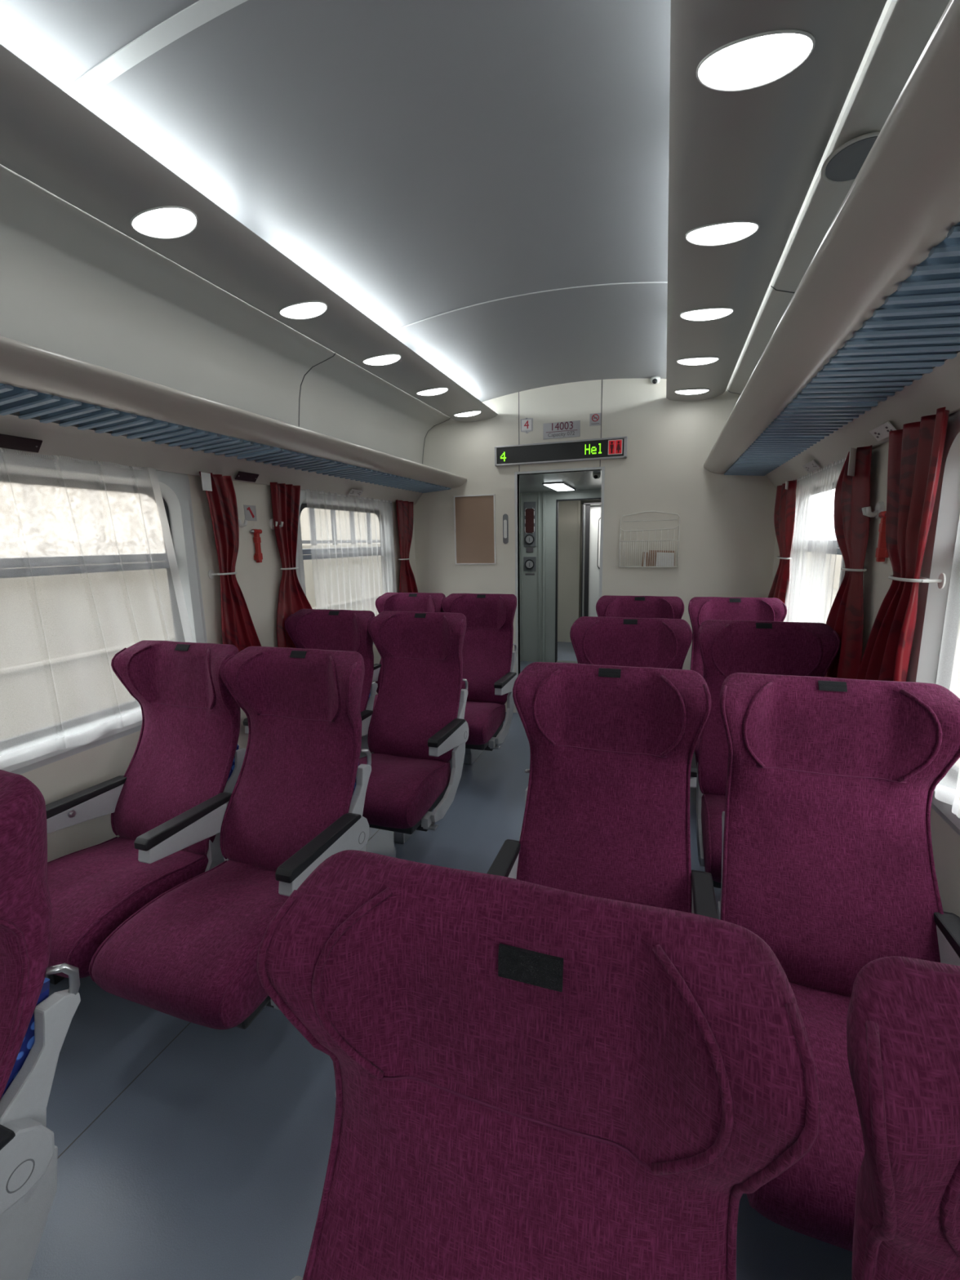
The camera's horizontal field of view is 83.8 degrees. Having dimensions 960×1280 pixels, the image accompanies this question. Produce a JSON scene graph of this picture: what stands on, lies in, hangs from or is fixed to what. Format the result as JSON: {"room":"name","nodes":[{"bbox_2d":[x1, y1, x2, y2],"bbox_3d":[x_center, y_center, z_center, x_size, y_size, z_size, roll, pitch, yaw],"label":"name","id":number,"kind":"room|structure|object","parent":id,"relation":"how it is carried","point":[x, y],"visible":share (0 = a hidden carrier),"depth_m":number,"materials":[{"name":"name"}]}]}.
{"room":"train carriage","nodes":[
{"label":"train carriage","id":0,"kind":"room"},
{"bbox_2d":[21,474,416,862],"bbox_3d":[-1.767,0.155,1.480,0.100,2.200,7.164,2,11,19],"label":"wall","id":1,"kind":"structure","parent":0,"point":[259,583],"depth_m":2.60,"materials":[{"name":"plastic"}]},
{"bbox_2d":[0,433,42,453],"bbox_3d":[-1.542,-0.641,1.719,0.034,0.039,0.235,2,11,19],"label":"number plate","id":2,"kind":"object","parent":1,"relation":"attached to","point":[9,442],"visible":1,"depth_m":1.77,"materials":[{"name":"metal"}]},
{"bbox_2d":[0,448,194,769],"bbox_3d":[-1.527,-0.126,1.912,0.033,1.070,1.221,2,11,19],"label":"sheer curtain","id":3,"kind":"object","parent":1,"relation":"hanging from","point":[21,755],"visible":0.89,"depth_m":2.14,"materials":[{"name":"fabric"}]},
{"bbox_2d":[0,452,207,774],"bbox_3d":[-1.560,-0.123,1.977,0.072,1.130,1.280,2,11,19],"label":"window","id":4,"kind":"structure","parent":1,"relation":"in","point":[175,487],"depth_m":2.13,"materials":[{"name":"white plastic"}]},
{"bbox_2d":[0,411,422,504],"bbox_3d":[-1.681,-0.605,1.305,0.096,0.125,7.164,2,11,19],"label":"trim","id":5,"kind":"structure","parent":1,"relation":"attached to","point":[57,440],"depth_m":2.28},
{"bbox_2d":[199,471,261,652],"bbox_3d":[-1.230,-0.290,2.716,0.043,1.049,0.360,2,11,19],"label":"curtain","id":6,"kind":"object","parent":1,"relation":"hanging from","point":[238,630],"visible":0.78,"depth_m":2.66,"materials":[{"name":"red fabric"}]},
{"bbox_2d":[208,569,237,578],"bbox_3d":[-1.260,-0.328,2.640,0.073,0.044,0.139,2,11,19],"label":"tie","id":7,"kind":"object","parent":6,"relation":"attached to","point":[211,573],"visible":0.98,"depth_m":2.60,"materials":[{"name":"white plastic"}]},
{"bbox_2d":[0,335,466,493],"bbox_3d":[-1.458,-0.677,1.213,0.426,0.113,7.160,2,11,19],"label":"luggage rack","id":8,"kind":"object","parent":1,"relation":"attached to","point":[35,381],"visible":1,"depth_m":1.95,"materials":[{"name":"blue metal"}]},
{"bbox_2d":[235,471,258,482],"bbox_3d":[-1.191,-0.835,2.735,0.034,0.039,0.140,2,11,19],"label":"number plate","id":9,"kind":"object","parent":1,"relation":"attached to","point":[243,476],"visible":1,"depth_m":2.73,"materials":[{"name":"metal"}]},
{"bbox_2d":[243,504,257,520],"bbox_3d":[-1.218,-0.674,2.838,0.004,0.080,0.084,2,11,19],"label":"sign","id":10,"kind":"object","parent":1,"relation":"attached to","point":[250,512],"visible":0.95,"depth_m":2.83,"materials":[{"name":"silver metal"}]},
{"bbox_2d":[247,506,254,517],"bbox_3d":[-1.217,-0.677,2.837,0.002,0.058,0.050,2,11,19],"label":"picture","id":11,"kind":"object","parent":10,"relation":"attached to","point":[251,510],"depth_m":2.84,"materials":[{"name":"white"}]},
{"bbox_2d":[250,528,262,562],"bbox_3d":[-1.200,-0.505,2.871,0.031,0.177,0.075,2,11,19],"label":"hammer","id":12,"kind":"object","parent":1,"relation":"attached to","point":[258,556],"visible":1,"depth_m":2.87,"materials":[{"name":"red plastic"}]},
{"bbox_2d":[270,482,312,648],"bbox_3d":[-1.065,-0.381,3.191,0.043,1.049,0.501,3,11,20],"label":"curtain","id":13,"kind":"object","parent":1,"relation":"hanging from","point":[285,497],"visible":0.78,"depth_m":3.06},
{"bbox_2d":[298,352,336,426],"bbox_3d":[-0.905,-1.282,2.970,0.294,0.556,0.006,2,11,19],"label":"trim","id":14,"kind":"structure","parent":1,"relation":"attached to","point":[335,353],"depth_m":2.97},
{"bbox_2d":[295,489,396,644],"bbox_3d":[-0.924,-0.475,3.819,0.072,1.130,1.280,2,11,19],"label":"window","id":15,"kind":"structure","parent":1,"relation":"in","point":[305,498],"depth_m":3.82,"materials":[{"name":"white plastic"}]},
{"bbox_2d":[305,488,396,610],"bbox_3d":[-0.857,-0.493,3.835,0.050,1.069,1.100,2,11,19],"label":"sheer curtain","id":16,"kind":"object","parent":1,"relation":"hanging from","point":[307,490],"visible":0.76,"depth_m":3.71,"materials":[{"name":"fabric"}]},
{"bbox_2d":[347,488,363,496],"bbox_3d":[-0.859,-1.018,3.698,0.034,0.039,0.150,2,11,19],"label":"number label","id":17,"kind":"object","parent":1,"relation":"attached to","point":[353,492],"visible":1,"depth_m":3.69,"materials":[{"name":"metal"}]},
{"bbox_2d":[395,499,417,592],"bbox_3d":[-0.605,-0.635,4.524,0.045,1.048,0.396,3,11,19],"label":"curtain","id":18,"kind":"object","parent":1,"relation":"hanging from","point":[407,584],"visible":0.75,"depth_m":4.45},
{"bbox_2d":[0,0,671,401],"bbox_3d":[-0.399,-1.271,0.747,2.215,0.176,7.184,2,11,19],"label":"ceiling","id":19,"kind":"structure","parent":0,"point":[418,160],"depth_m":1.58,"materials":[{"name":"grey paint"}]},
{"bbox_2d":[62,0,248,102],"bbox_3d":[-0.284,-1.319,1.083,2.202,0.150,0.040,2,11,19],"label":"trim","id":20,"kind":"structure","parent":19,"relation":"attached to","point":[202,11],"depth_m":1.24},
{"bbox_2d":[388,281,667,333],"bbox_3d":[0.242,-1.610,2.608,2.202,0.150,0.008,2,11,19],"label":"trim","id":21,"kind":"structure","parent":19,"relation":"attached to","point":[642,282],"depth_m":2.59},
{"bbox_2d":[650,376,660,384],"bbox_3d":[1.266,-1.869,3.859,0.068,0.048,0.068,-4,11,-14],"label":"security camera","id":22,"kind":"object","parent":19,"relation":"attached to","point":[655,380],"visible":1,"depth_m":3.83,"materials":[{"name":"white plastic"}]},
{"bbox_2d":[27,641,852,1279],"bbox_3d":[0.382,0.920,3.349,3.200,0.060,11.850,2,11,19],"label":"floor","id":23,"kind":"structure","parent":0,"point":[211,1164],"depth_m":1.37,"materials":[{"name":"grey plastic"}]},
{"bbox_2d":[0,769,80,1279],"bbox_3d":[-1.064,0.825,0.735,0.573,1.126,0.763,2,11,19],"label":"seat","id":24,"kind":"object","parent":23,"relation":"on","point":[34,1024],"visible":1,"depth_m":0.88,"materials":[{"name":"fabric"}]},
{"bbox_2d":[45,640,246,984],"bbox_3d":[-1.234,0.622,1.857,0.537,1.126,0.766,2,11,19],"label":"seat","id":25,"kind":"object","parent":23,"relation":"on","point":[187,753],"visible":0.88,"depth_m":1.99,"materials":[{"name":"fabric"}]},
{"bbox_2d":[47,836,208,977],"bbox_3d":[-1.264,0.852,1.794,0.464,0.209,0.546,2,11,19],"label":"cushion","id":26,"kind":"object","parent":25,"relation":"on","point":[93,890],"depth_m":1.68,"materials":[{"name":"fabric"}]},
{"bbox_2d":[57,829,379,1159],"bbox_3d":[-1.014,1.268,1.433,0.004,0.001,7.164,2,11,19],"label":"trim","id":27,"kind":"structure","parent":23,"relation":"attached to","point":[68,1147],"depth_m":1.49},
{"bbox_2d":[88,645,371,1029],"bbox_3d":[-0.735,0.644,1.688,0.573,1.126,0.761,2,11,19],"label":"seat","id":28,"kind":"object","parent":23,"relation":"on","point":[296,801],"visible":0.91,"depth_m":1.78,"materials":[{"name":"fabric"}]},
{"bbox_2d":[91,859,288,1029],"bbox_3d":[-0.762,0.874,1.625,0.464,0.209,0.546,2,11,19],"label":"cushion","id":29,"kind":"object","parent":28,"relation":"on","point":[190,953],"depth_m":1.44,"materials":[{"name":"fabric"}]},
{"bbox_2d":[243,608,377,758],"bbox_3d":[-0.909,0.443,2.797,0.536,1.126,0.764,2,11,19],"label":"seat","id":30,"kind":"object","parent":23,"relation":"on","point":[347,630],"visible":0.31,"depth_m":2.98,"materials":[{"name":"fabric"}]},
{"bbox_2d":[372,592,445,710],"bbox_3d":[-0.585,0.264,3.735,0.536,1.126,0.762,2,11,19],"label":"seat","id":31,"kind":"object","parent":23,"relation":"on","point":[388,602],"visible":0.23,"depth_m":3.93,"materials":[{"name":"fabric"}]},
{"bbox_2d":[373,694,377,710],"bbox_3d":[-0.615,0.494,3.673,0.464,0.209,0.546,2,11,19],"label":"cushion","id":32,"kind":"object","parent":31,"relation":"on","point":[375,697],"depth_m":3.59,"materials":[{"name":"fabric"}]},
{"bbox_2d":[359,611,468,844],"bbox_3d":[-0.410,0.464,2.628,0.573,1.126,0.763,2,11,19],"label":"seat","id":33,"kind":"object","parent":23,"relation":"on","point":[416,724],"visible":0.94,"depth_m":2.75,"materials":[{"name":"fabric"}]},
{"bbox_2d":[359,753,450,828],"bbox_3d":[-0.438,0.695,2.565,0.464,0.209,0.546,2,11,19],"label":"cushion","id":34,"kind":"object","parent":33,"relation":"on","point":[403,789],"depth_m":2.41,"materials":[{"name":"fabric"}]},
{"bbox_2d":[441,593,517,764],"bbox_3d":[-0.086,0.285,3.568,0.573,1.126,0.764,2,11,19],"label":"seat","id":35,"kind":"object","parent":23,"relation":"on","point":[489,659],"visible":0.65,"depth_m":3.69,"materials":[{"name":"fabric"}]},
{"bbox_2d":[463,701,505,745],"bbox_3d":[-0.113,0.516,3.504,0.464,0.209,0.546,2,11,19],"label":"cushion","id":36,"kind":"object","parent":35,"relation":"on","point":[485,719],"depth_m":3.33,"materials":[{"name":"fabric"}]},
{"bbox_2d":[256,849,820,1279],"bbox_3d":[-0.050,0.882,0.374,0.573,1.125,0.763,2,11,19],"label":"seat","id":37,"kind":"object","parent":23,"relation":"on","point":[534,1082],"visible":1,"depth_m":0.57,"materials":[{"name":"fabric"}]},
{"bbox_2d":[581,502,600,616],"bbox_3d":[1.660,-0.758,6.807,0.725,1.940,0.040,2,11,19],"label":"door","id":38,"kind":"structure","parent":23,"relation":"on","point":[588,504],"depth_m":6.85,"materials":[{"name":"grey metal"}]},
{"bbox_2d":[582,504,586,616],"bbox_3d":[1.341,-0.762,6.919,0.020,1.918,0.035,2,11,19],"label":"door frame","id":39,"kind":"structure","parent":38,"relation":"attached to","point":[584,505],"depth_m":6.86,"materials":[{"name":"metal"}]},
{"bbox_2d":[588,503,600,616],"bbox_3d":[1.722,-0.769,6.859,0.640,1.920,0.040,2,11,19],"label":"sliding door","id":40,"kind":"structure","parent":23,"relation":"on","point":[595,509],"depth_m":6.88,"materials":[{"name":"glass"}]},
{"bbox_2d":[487,662,718,919],"bbox_3d":[0.286,0.688,1.345,0.573,1.126,0.764,2,11,19],"label":"seat","id":41,"kind":"object","parent":23,"relation":"on","point":[606,813],"visible":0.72,"depth_m":1.52,"materials":[{"name":"fabric"}]},
{"bbox_2d":[569,616,697,787],"bbox_3d":[0.610,0.509,2.284,0.573,1.126,0.763,2,11,19],"label":"seat","id":42,"kind":"object","parent":23,"relation":"on","point":[651,642],"visible":0.34,"depth_m":2.47,"materials":[{"name":"fabric"}]},
{"bbox_2d":[595,595,684,618],"bbox_3d":[0.935,0.330,3.224,0.573,1.126,0.764,2,11,19],"label":"seat","id":43,"kind":"object","parent":23,"relation":"on","point":[607,606],"visible":0.21,"depth_m":3.41,"materials":[{"name":"fabric"}]},
{"bbox_2d":[688,596,786,764],"bbox_3d":[1.457,0.352,3.048,0.535,1.126,0.764,2,11,19],"label":"seat","id":44,"kind":"object","parent":23,"relation":"on","point":[700,609],"visible":0.23,"depth_m":3.25,"materials":[{"name":"fabric"}]},
{"bbox_2d":[695,737,699,764],"bbox_3d":[1.425,0.583,2.986,0.464,0.209,0.546,2,11,19],"label":"cushion","id":45,"kind":"object","parent":44,"relation":"on","point":[697,744],"depth_m":2.81,"materials":[{"name":"fabric"}]},
{"bbox_2d":[696,619,840,888],"bbox_3d":[1.133,0.532,2.107,0.535,1.126,0.761,2,11,19],"label":"seat","id":46,"kind":"object","parent":23,"relation":"on","point":[726,647],"visible":0.41,"depth_m":2.29,"materials":[{"name":"fabric"}]},
{"bbox_2d":[701,793,725,883],"bbox_3d":[1.101,0.762,2.046,0.464,0.209,0.546,2,11,19],"label":"cushion","id":47,"kind":"object","parent":46,"relation":"on","point":[713,805],"depth_m":1.99,"materials":[{"name":"fabric"}]},
{"bbox_2d":[717,672,959,1251],"bbox_3d":[0.809,0.711,1.168,0.538,1.125,0.765,2,11,19],"label":"seat","id":48,"kind":"object","parent":23,"relation":"on","point":[828,859],"visible":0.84,"depth_m":1.32,"materials":[{"name":"fabric"}]},
{"bbox_2d":[746,982,865,1251],"bbox_3d":[0.777,0.941,1.107,0.464,0.209,0.546,2,11,19],"label":"cushion","id":49,"kind":"object","parent":48,"relation":"on","point":[815,1197],"depth_m":0.93,"materials":[{"name":"fabric"}]},
{"bbox_2d":[846,955,959,1279],"bbox_3d":[0.483,0.904,0.195,0.535,1.126,0.764,2,11,19],"label":"seat","id":50,"kind":"object","parent":23,"relation":"on","point":[903,1021],"visible":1,"depth_m":0.43,"materials":[{"name":"fabric"}]},
{"bbox_2d":[519,488,601,662],"bbox_3d":[1.434,-0.707,6.261,2.800,2.045,0.050,2,11,19],"label":"wall","id":51,"kind":"structure","parent":0,"point":[530,583],"depth_m":6.48,"materials":[{"name":"metal"}]},
{"bbox_2d":[524,501,536,575],"bbox_3d":[0.596,-1.211,6.407,0.150,0.865,0.037,2,11,19],"label":"panel","id":52,"kind":"object","parent":51,"relation":"attached to","point":[530,562],"visible":1,"depth_m":6.39,"materials":[{"name":"grey"}]},
{"bbox_2d":[520,491,546,662],"bbox_3d":[0.644,-0.734,6.485,0.300,2.045,0.030,2,11,19],"label":"trim","id":53,"kind":"structure","parent":51,"relation":"attached to","point":[544,492],"depth_m":6.45,"materials":[{"name":"metal"}]},
{"bbox_2d":[555,497,600,662],"bbox_3d":[1.295,-0.667,6.315,0.795,1.952,0.072,2,11,19],"label":"door frame","id":54,"kind":"structure","parent":51,"relation":"in","point":[585,499],"depth_m":6.38,"materials":[{"name":"grey metal"}]},
{"bbox_2d":[519,470,601,504],"bbox_3d":[1.512,-1.785,6.353,2.900,0.040,4.576,2,11,19],"label":"ceiling","id":55,"kind":"structure","parent":0,"point":[580,481],"depth_m":5.17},
{"bbox_2d":[542,481,575,491],"bbox_3d":[0.839,-1.608,5.617,0.210,0.018,0.780,2,11,19],"label":"recessed light","id":56,"kind":"object","parent":55,"relation":"in","point":[558,486],"visible":1,"depth_m":5.50,"materials":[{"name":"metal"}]},
{"bbox_2d":[557,500,581,642],"bbox_3d":[0.996,-0.993,7.857,0.930,2.045,0.050,2,11,19],"label":"wall","id":57,"kind":"structure","parent":0,"point":[567,510],"depth_m":7.73,"materials":[{"name":"beige laminate"}]},
{"bbox_2d":[576,500,580,619],"bbox_3d":[1.415,-0.970,7.690,0.032,2.045,0.040,2,11,19],"label":"trim","id":58,"kind":"structure","parent":57,"relation":"attached to","point":[579,501],"depth_m":7.64,"materials":[{"name":"grey metal"}]},
{"bbox_2d":[579,504,590,617],"bbox_3d":[2.241,-1.153,8.600,2.900,2.045,0.050,2,11,19],"label":"wall","id":59,"kind":"structure","parent":0,"point":[581,513],"depth_m":8.74,"materials":[{"name":"metal"}]},
{"bbox_2d":[413,377,776,712],"bbox_3d":[0.780,-0.696,4.322,3.040,2.750,0.060,2,11,19],"label":"wall","id":60,"kind":"structure","parent":0,"point":[727,533],"depth_m":4.07,"materials":[{"name":"beige laminate"}]},
{"bbox_2d":[130,205,198,239],"bbox_3d":[-0.954,-1.263,1.615,0.221,0.020,0.137,2,11,19],"label":"ceiling light","id":61,"kind":"object","parent":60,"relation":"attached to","point":[166,222],"visible":1,"depth_m":1.61,"materials":[{"name":"white"}]},
{"bbox_2d":[0,164,450,463],"bbox_3d":[-1.525,-0.958,1.184,0.309,0.587,7.164,2,11,19],"label":"wall panel","id":62,"kind":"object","parent":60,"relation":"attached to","point":[73,284],"depth_m":2.11,"materials":[{"name":"plastic"}]},
{"bbox_2d":[0,44,497,422],"bbox_3d":[-1.190,-1.170,1.027,0.392,0.049,7.161,2,11,19],"label":"ceiling panel","id":63,"kind":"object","parent":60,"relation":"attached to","point":[48,138],"depth_m":1.58,"materials":[{"name":"plastic"}]},
{"bbox_2d":[279,301,327,319],"bbox_3d":[-0.740,-1.382,2.237,0.221,0.020,0.137,2,11,19],"label":"ceiling light","id":64,"kind":"object","parent":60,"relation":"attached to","point":[307,309],"visible":1,"depth_m":2.23,"materials":[{"name":"white"}]},
{"bbox_2d":[362,353,400,365],"bbox_3d":[-0.525,-1.500,2.858,0.221,0.020,0.137,2,11,19],"label":"ceiling light","id":65,"kind":"object","parent":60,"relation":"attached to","point":[384,359],"visible":1,"depth_m":2.85,"materials":[{"name":"white"}]},
{"bbox_2d":[416,386,448,395],"bbox_3d":[-0.311,-1.619,3.479,0.221,0.020,0.137,2,11,19],"label":"ceiling light","id":66,"kind":"object","parent":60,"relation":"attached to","point":[436,391],"visible":1,"depth_m":3.47,"materials":[{"name":"white"}]},
{"bbox_2d":[453,410,481,417],"bbox_3d":[-0.096,-1.737,4.101,0.221,0.020,0.137,2,11,19],"label":"ceiling light","id":67,"kind":"object","parent":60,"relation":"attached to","point":[472,413],"visible":1,"depth_m":4.09,"materials":[{"name":"white"}]},
{"bbox_2d":[453,493,496,564],"bbox_3d":[-0.044,-0.928,4.520,0.364,0.574,0.018,2,11,19],"label":"notice board","id":68,"kind":"object","parent":60,"relation":"attached to","point":[474,516],"visible":1,"depth_m":4.52,"materials":[{"name":"brown wood"}]},
{"bbox_2d":[502,514,508,543],"bbox_3d":[0.211,-0.921,4.435,0.044,0.244,0.014,2,11,19],"label":"thermometer","id":69,"kind":"object","parent":60,"relation":"attached to","point":[505,522],"visible":1,"depth_m":4.43,"materials":[{"name":"grey"}]},
{"bbox_2d":[520,417,533,433],"bbox_3d":[0.370,-1.698,4.234,0.100,0.118,0.010,2,11,19],"label":"number plaque","id":70,"kind":"object","parent":60,"relation":"attached to","point":[526,424],"visible":1,"depth_m":4.23,"materials":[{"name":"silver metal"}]},
{"bbox_2d":[514,466,604,713],"bbox_3d":[0.649,-0.351,4.435,0.716,2.036,0.076,2,11,19],"label":"door frame","id":71,"kind":"structure","parent":60,"relation":"in","point":[517,474],"depth_m":4.36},
{"bbox_2d":[494,435,627,466],"bbox_3d":[0.614,-1.467,4.175,1.034,0.151,0.045,2,11,19],"label":"display","id":72,"kind":"object","parent":60,"relation":"attached to","point":[606,448],"visible":1,"depth_m":4.15,"materials":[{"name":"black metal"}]},
{"bbox_2d":[542,420,580,439],"bbox_3d":[0.633,-1.633,4.157,0.288,0.118,0.008,2,11,19],"label":"plate","id":73,"kind":"object","parent":60,"relation":"attached to","point":[566,428],"visible":1,"depth_m":4.15,"materials":[{"name":"silver metal"}]},
{"bbox_2d":[589,413,600,426],"bbox_3d":[0.876,-1.677,4.065,0.083,0.088,0.007,2,11,19],"label":"no smoking sign","id":74,"kind":"object","parent":60,"relation":"attached to","point":[595,418],"visible":1,"depth_m":4.07,"materials":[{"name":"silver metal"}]},
{"bbox_2d":[618,511,680,567],"bbox_3d":[1.282,-0.764,4.057,0.435,0.420,0.071,2,11,19],"label":"magazine rack","id":75,"kind":"object","parent":60,"relation":"attached to","point":[678,526],"visible":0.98,"depth_m":4.05,"materials":[{"name":"beige metal"}]},
{"bbox_2d":[648,550,675,566],"bbox_3d":[1.380,-0.622,4.062,0.195,0.121,0.004,2,11,19],"label":"leaflet","id":76,"kind":"object","parent":75,"relation":"in","point":[654,551],"visible":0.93,"depth_m":4.08,"materials":[{"name":"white paper"}]},
{"bbox_2d":[655,551,674,566],"bbox_3d":[1.399,-0.611,4.041,0.135,0.106,0.004,2,11,19],"label":"leaflet","id":77,"kind":"object","parent":75,"relation":"in","point":[668,553],"visible":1,"depth_m":4.04,"materials":[{"name":"white paper"}]},
{"bbox_2d":[674,388,709,395],"bbox_3d":[1.423,-1.671,3.589,0.221,0.020,0.137,2,11,19],"label":"ceiling light","id":78,"kind":"object","parent":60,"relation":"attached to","point":[695,391],"visible":1,"depth_m":3.59,"materials":[{"name":"white"}]},
{"bbox_2d":[675,389,708,394],"bbox_3d":[1.423,-1.671,3.589,0.207,0.015,0.127,2,11,19],"label":"diffuser","id":79,"kind":"object","parent":78,"relation":"attached to","point":[682,391],"depth_m":3.59,"materials":[{"name":"white"}]},
{"bbox_2d":[676,356,719,365],"bbox_3d":[1.208,-1.552,2.968,0.221,0.020,0.137,2,11,19],"label":"ceiling light","id":80,"kind":"object","parent":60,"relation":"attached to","point":[698,361],"visible":1,"depth_m":2.96,"materials":[{"name":"white"}]},
{"bbox_2d":[680,306,733,321],"bbox_3d":[0.994,-1.434,2.346,0.221,0.020,0.137,2,11,19],"label":"ceiling light","id":81,"kind":"object","parent":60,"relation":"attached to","point":[707,313],"visible":1,"depth_m":2.34,"materials":[{"name":"white"}]},
{"bbox_2d":[684,220,759,246],"bbox_3d":[0.779,-1.315,1.725,0.221,0.020,0.137,2,11,19],"label":"ceiling light","id":82,"kind":"object","parent":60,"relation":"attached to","point":[720,233],"visible":1,"depth_m":1.72,"materials":[{"name":"white"}]},
{"bbox_2d":[696,29,815,92],"bbox_3d":[0.565,-1.197,1.104,0.221,0.020,0.137,2,11,19],"label":"ceiling light","id":83,"kind":"object","parent":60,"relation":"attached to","point":[762,59],"visible":1,"depth_m":1.10,"materials":[{"name":"white"}]},
{"bbox_2d":[666,0,887,401],"bbox_3d":[0.389,-1.101,0.495,0.392,0.049,7.161,2,11,19],"label":"ceiling panel","id":84,"kind":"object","parent":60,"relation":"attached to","point":[755,154],"depth_m":1.37,"materials":[{"name":"plastic"}]},
{"bbox_2d":[727,0,950,394],"bbox_3d":[0.733,-0.860,0.424,0.309,0.587,7.164,2,11,19],"label":"trim","id":85,"kind":"structure","parent":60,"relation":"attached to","point":[904,28],"depth_m":1.32,"materials":[{"name":"plastic"}]},
{"bbox_2d":[821,131,879,183],"bbox_3d":[0.999,-1.270,1.412,0.165,0.010,0.193,2,11,19],"label":"speaker","id":86,"kind":"object","parent":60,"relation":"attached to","point":[843,165],"visible":0.6,"depth_m":1.41},
{"bbox_2d":[771,440,959,917],"bbox_3d":[1.017,0.276,0.542,0.100,2.200,7.164,2,11,19],"label":"wall","id":87,"kind":"structure","parent":0,"point":[945,841],"depth_m":1.96,"materials":[{"name":"plastic"}]},
{"bbox_2d":[768,480,796,605],"bbox_3d":[1.940,-0.488,3.512,0.061,1.032,0.643,2,11,19],"label":"curtain","id":88,"kind":"object","parent":87,"relation":"hanging from","point":[785,498],"visible":0.69,"depth_m":3.30,"materials":[{"name":"red fabric"}]},
{"bbox_2d":[802,460,820,472],"bbox_3d":[1.701,-0.890,2.747,0.034,0.039,0.220,2,11,19],"label":"number label","id":89,"kind":"object","parent":87,"relation":"attached to","point":[812,465],"visible":1,"depth_m":2.73,"materials":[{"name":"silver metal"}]},
{"bbox_2d":[783,461,844,622],"bbox_3d":[1.810,-0.356,2.898,0.072,1.130,1.280,2,11,19],"label":"window","id":90,"kind":"structure","parent":87,"relation":"in","point":[818,549],"depth_m":3.12,"materials":[{"name":"white plastic"}]},
{"bbox_2d":[785,457,846,623],"bbox_3d":[1.746,-0.364,2.875,0.041,1.069,1.000,2,11,19],"label":"sheer curtain","id":91,"kind":"object","parent":87,"relation":"hanging from","point":[842,460],"visible":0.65,"depth_m":2.74,"materials":[{"name":"fabric"}]},
{"bbox_2d":[703,0,959,475],"bbox_3d":[0.676,-0.585,0.494,0.426,0.113,7.160,2,11,19],"label":"luggage rack","id":92,"kind":"object","parent":87,"relation":"attached to","point":[876,307],"visible":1,"depth_m":1.04,"materials":[{"name":"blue metal"}]},
{"bbox_2d":[825,444,871,679],"bbox_3d":[1.492,-0.231,2.239,0.081,1.066,0.594,2,11,19],"label":"curtain","id":93,"kind":"object","parent":87,"relation":"hanging from","point":[852,490],"visible":0.79,"depth_m":2.07,"materials":[{"name":"red fabric"}]},
{"bbox_2d":[764,351,959,488],"bbox_3d":[0.902,-0.493,0.435,0.096,0.125,7.164,2,11,19],"label":"trim","id":94,"kind":"structure","parent":87,"relation":"attached to","point":[940,388],"depth_m":1.76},
{"bbox_2d":[862,502,884,518],"bbox_3d":[1.448,-0.478,1.972,0.057,0.060,0.059,2,11,19],"label":"coat hook","id":95,"kind":"object","parent":87,"relation":"attached to","point":[879,507],"visible":0.91,"depth_m":1.96,"materials":[{"name":"white plastic"}]},
{"bbox_2d":[875,511,888,561],"bbox_3d":[1.428,-0.365,1.886,0.031,0.177,0.075,2,11,19],"label":"hammer","id":96,"kind":"object","parent":87,"relation":"attached to","point":[882,553],"visible":0.62,"depth_m":1.89,"materials":[{"name":"red plastic"}]},
{"bbox_2d":[869,421,896,441],"bbox_3d":[1.388,-0.717,1.840,0.034,0.039,0.170,2,11,19],"label":"number label","id":97,"kind":"object","parent":87,"relation":"attached to","point":[882,432],"visible":0.94,"depth_m":1.84,"materials":[{"name":"plastic"}]},
{"bbox_2d":[856,407,949,681],"bbox_3d":[1.324,-0.132,1.721,0.054,1.066,0.471,2,11,18],"label":"curtain","id":98,"kind":"object","parent":87,"relation":"hanging from","point":[915,451],"visible":0.75,"depth_m":1.62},
{"bbox_2d":[888,573,946,588],"bbox_3d":[1.291,-0.183,1.601,0.087,0.044,0.209,2,11,19],"label":"tie","id":99,"kind":"object","parent":98,"relation":"attached to","point":[941,580],"visible":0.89,"depth_m":1.52,"materials":[{"name":"white plastic"}]},
{"bbox_2d":[906,409,959,835],"bbox_3d":[1.175,-0.004,1.056,0.072,1.130,1.280,2,11,19],"label":"window","id":100,"kind":"structure","parent":87,"relation":"in","point":[938,557],"depth_m":1.55,"materials":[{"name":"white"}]},
{"bbox_2d":[934,515,959,817],"bbox_3d":[1.062,-0.003,0.888,0.047,1.035,1.135,2,11,19],"label":"sheer curtain","id":101,"kind":"object","parent":87,"relation":"hanging from","point":[943,793],"visible":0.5,"depth_m":1.38,"materials":[{"name":"fabric"}]},
{"label":"outside","id":102,"kind":"structure","parent":0,"visible":0},
{"bbox_2d":[797,578,959,768],"bbox_3d":[-0.583,2.665,0.710,80.000,0.100,80.000,2,11,19],"label":"ground","id":103,"kind":"structure","parent":102,"point":[956,688],"depth_m":20.36,"materials":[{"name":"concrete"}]},
{"bbox_2d":[0,481,380,551],"bbox_3d":[-7.691,-1.303,7.781,0.300,5.400,70.000,2,11,19],"label":"window panes","id":104,"kind":"structure","parent":103,"relation":"on","point":[56,518],"depth_m":9.43,"materials":[{"name":"glass"}]},
{"bbox_2d":[0,483,382,740],"bbox_3d":[-2.318,-0.558,6.069,0.270,4.360,18.000,2,11,19],"label":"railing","id":105,"kind":"object","parent":103,"relation":"on","point":[83,682],"visible":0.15,"depth_m":3.97,"materials":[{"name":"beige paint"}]},
{"bbox_2d":[801,546,959,625],"bbox_3d":[9.663,0.926,2.216,0.300,2.400,70.000,2,11,19],"label":"wall","id":106,"kind":"structure","parent":103,"relation":"on","point":[837,567],"depth_m":29.47,"materials":[{"name":"beige paint"}]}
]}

